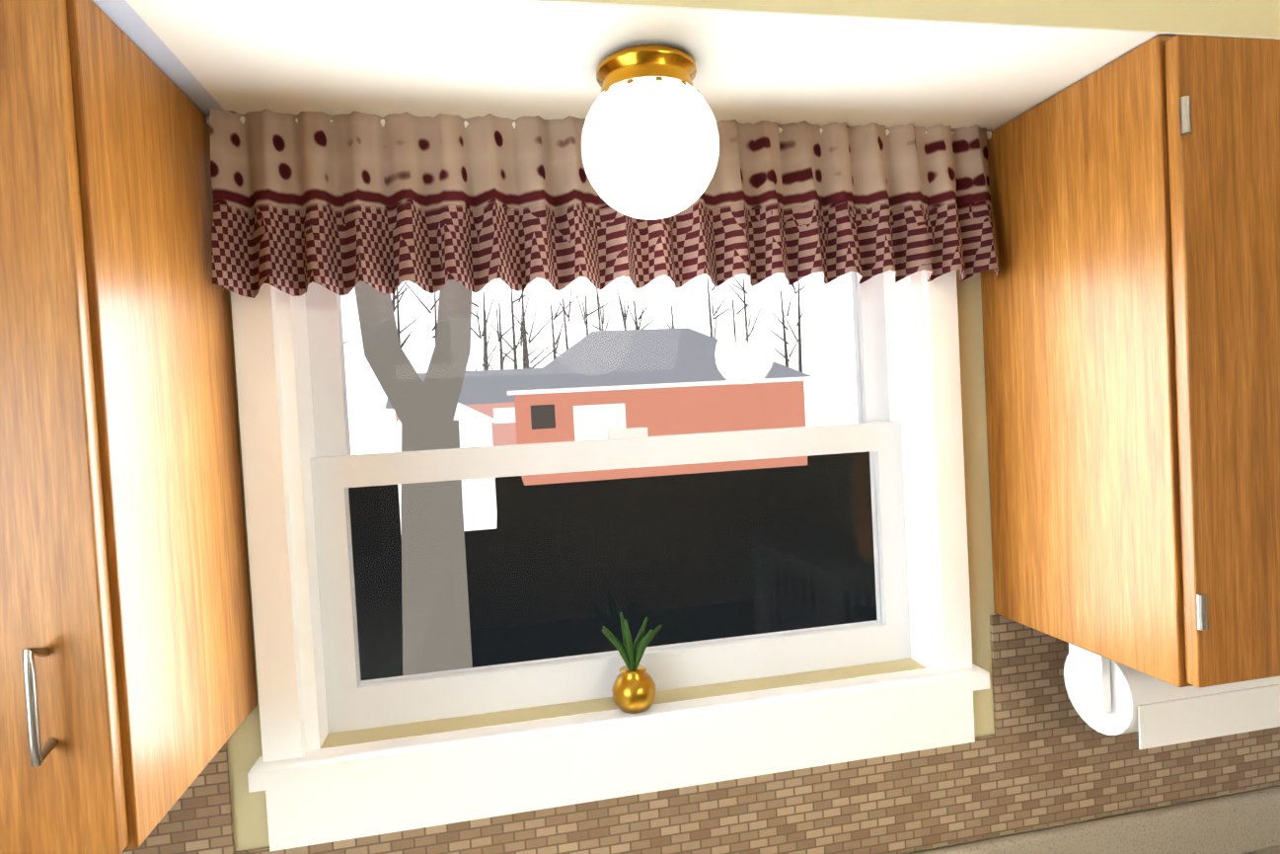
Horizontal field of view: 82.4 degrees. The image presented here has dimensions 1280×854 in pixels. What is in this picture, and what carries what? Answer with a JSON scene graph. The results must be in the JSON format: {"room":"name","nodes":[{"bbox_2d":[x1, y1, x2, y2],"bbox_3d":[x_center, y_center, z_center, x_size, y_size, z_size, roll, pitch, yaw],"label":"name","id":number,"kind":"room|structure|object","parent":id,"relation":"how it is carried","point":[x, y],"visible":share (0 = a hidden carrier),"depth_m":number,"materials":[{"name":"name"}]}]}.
{"room":"kitchen","nodes":[
{"label":"kitchen","id":0,"kind":"room"},
{"bbox_2d":[226,269,1279,853],"bbox_3d":[0.498,0.457,1.238,3.310,2.440,0.140,-3,2,-11],"label":"wall","id":1,"kind":"structure","parent":0,"point":[249,808],"depth_m":1.16,"materials":[{"name":"beige paint"}]},
{"bbox_2d":[0,0,257,853],"bbox_3d":[-0.712,0.006,0.733,0.450,0.758,0.372,-3,2,-11],"label":"upper cabinet","id":2,"kind":"object","parent":1,"relation":"attached to","point":[128,702],"visible":0.98,"depth_m":0.64,"materials":[{"name":"brown wood"}]},
{"bbox_2d":[230,270,989,851],"bbox_3d":[-0.015,0.073,1.109,1.056,0.908,0.187,-3,2,-11],"label":"window","id":3,"kind":"structure","parent":1,"relation":"in","point":[294,389],"depth_m":1.07,"materials":[{"name":"white"}]},
{"bbox_2d":[206,108,998,298],"bbox_3d":[0.010,-0.309,0.995,1.101,0.236,0.064,-3,2,-11],"label":"window valance","id":4,"kind":"object","parent":3,"relation":"attached to","point":[341,204],"visible":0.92,"depth_m":0.97,"materials":[{"name":"fabric"}]},
{"bbox_2d":[601,611,662,713],"bbox_3d":[-0.009,0.340,1.062,0.088,0.135,0.064,-3,2,-11],"label":"potted plant","id":5,"kind":"object","parent":3,"relation":"on","point":[634,688],"visible":0.96,"depth_m":1.05,"materials":[{"name":"gold metal"}]},
{"bbox_2d":[980,34,1279,686],"bbox_3d":[0.889,-0.091,1.041,0.623,0.753,0.372,-3,2,-11],"label":"upper cabinet","id":6,"kind":"object","parent":1,"relation":"attached to","point":[1131,312],"visible":1,"depth_m":0.87,"materials":[{"name":"brown wood"}]},
{"bbox_2d":[1063,642,1279,749],"bbox_3d":[0.808,0.361,1.082,0.340,0.141,0.126,-3,2,-11],"label":"paper towel holder","id":7,"kind":"object","parent":6,"relation":"attached to","point":[1108,697],"visible":0.56,"depth_m":1.02,"materials":[{"name":"white plastic"}]},
{"bbox_3d":[1.245,1.737,-0.479,4.260,0.100,6.480,-3,2,-11],"label":"floor","id":8,"kind":"structure","parent":0,"visible":0},
{"bbox_2d":[910,785,1279,853],"bbox_3d":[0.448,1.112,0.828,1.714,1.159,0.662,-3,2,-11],"label":"countertop","id":9,"kind":"structure","parent":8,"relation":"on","point":[1246,822],"depth_m":0.90,"materials":[{"name":"beige stone"}]},
{"bbox_3d":[3.153,-0.920,-0.157,8.430,0.100,6.480,-3,2,-11],"label":"ceiling","id":10,"kind":"structure","parent":0,"visible":0},
{"bbox_2d":[92,0,224,115],"bbox_3d":[-0.387,-0.486,-1.505,0.649,0.309,4.878,-3,2,-11],"label":"soffit beam","id":11,"kind":"structure","parent":10,"relation":"attached to","point":[132,25],"depth_m":0.76,"materials":[{"name":"paint"}]},
{"bbox_2d":[125,0,1279,131],"bbox_3d":[0.725,-0.616,1.024,2.500,0.309,0.329,-3,2,-11],"label":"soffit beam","id":12,"kind":"structure","parent":10,"relation":"attached to","point":[990,65],"depth_m":0.82,"materials":[{"name":"paint"}]},
{"bbox_2d":[581,44,719,220],"bbox_3d":[0.011,-0.330,0.846,0.160,0.174,0.160,-3,2,-11],"label":"light","id":13,"kind":"object","parent":12,"relation":"attached to","point":[649,144],"visible":1,"depth_m":0.79,"materials":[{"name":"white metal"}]},
{"bbox_3d":[-0.718,0.600,-1.550,0.140,2.440,5.160,-3,2,-11],"label":"wall","id":14,"kind":"structure","parent":0,"visible":0},
{"bbox_2d":[120,613,1279,853],"bbox_3d":[0.092,0.509,1.085,2.389,0.356,0.006,-3,2,-11],"label":"tile backsplash","id":15,"kind":"structure","parent":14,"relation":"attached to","point":[1044,754],"depth_m":1.12,"materials":[{"name":"tile"}]},
{"label":"outside","id":16,"kind":"structure","parent":0,"visible":0},
{"bbox_2d":[354,279,472,675],"bbox_3d":[-0.289,-2.465,7.777,5.478,10.011,3.335,-3,2,-11],"label":"tree","id":17,"kind":"object","parent":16,"point":[447,387],"depth_m":5.97,"materials":[{"name":"grey plant"}]},
{"bbox_2d":[384,402,498,533],"bbox_3d":[-4.895,0.857,18.794,2.600,3.250,3.400,-3,2,-11],"label":"shed","id":18,"kind":"object","parent":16,"point":[477,489],"depth_m":17.45,"materials":[{"name":"white"}]},
{"bbox_2d":[384,368,541,446],"bbox_3d":[-10.114,-0.815,46.788,10.500,5.600,8.800,-3,2,-11],"label":"house","id":19,"kind":"structure","parent":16,"point":[496,402],"depth_m":43.41,"materials":[{"name":"pink"}]},
{"bbox_2d":[343,272,809,372],"bbox_3d":[-9.058,-5.290,55.085,47.131,13.977,0.398,-3,2,-11],"label":"tree","id":20,"kind":"object","parent":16,"point":[525,358],"depth_m":55.57,"materials":[{"name":"plant"}]},
{"bbox_2d":[340,271,866,485],"bbox_3d":[-5.022,-16.633,22.032,120.000,44.000,90.000,-3,2,-11],"label":"sky","id":21,"kind":"structure","parent":16,"point":[354,382],"depth_m":68.96,"materials":[{"name":"white"}]},
{"bbox_2d":[506,327,819,485],"bbox_3d":[0.214,-1.289,32.960,12.300,6.200,9.850,-3,2,-11],"label":"house","id":22,"kind":"structure","parent":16,"point":[746,365],"depth_m":28.92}
]}

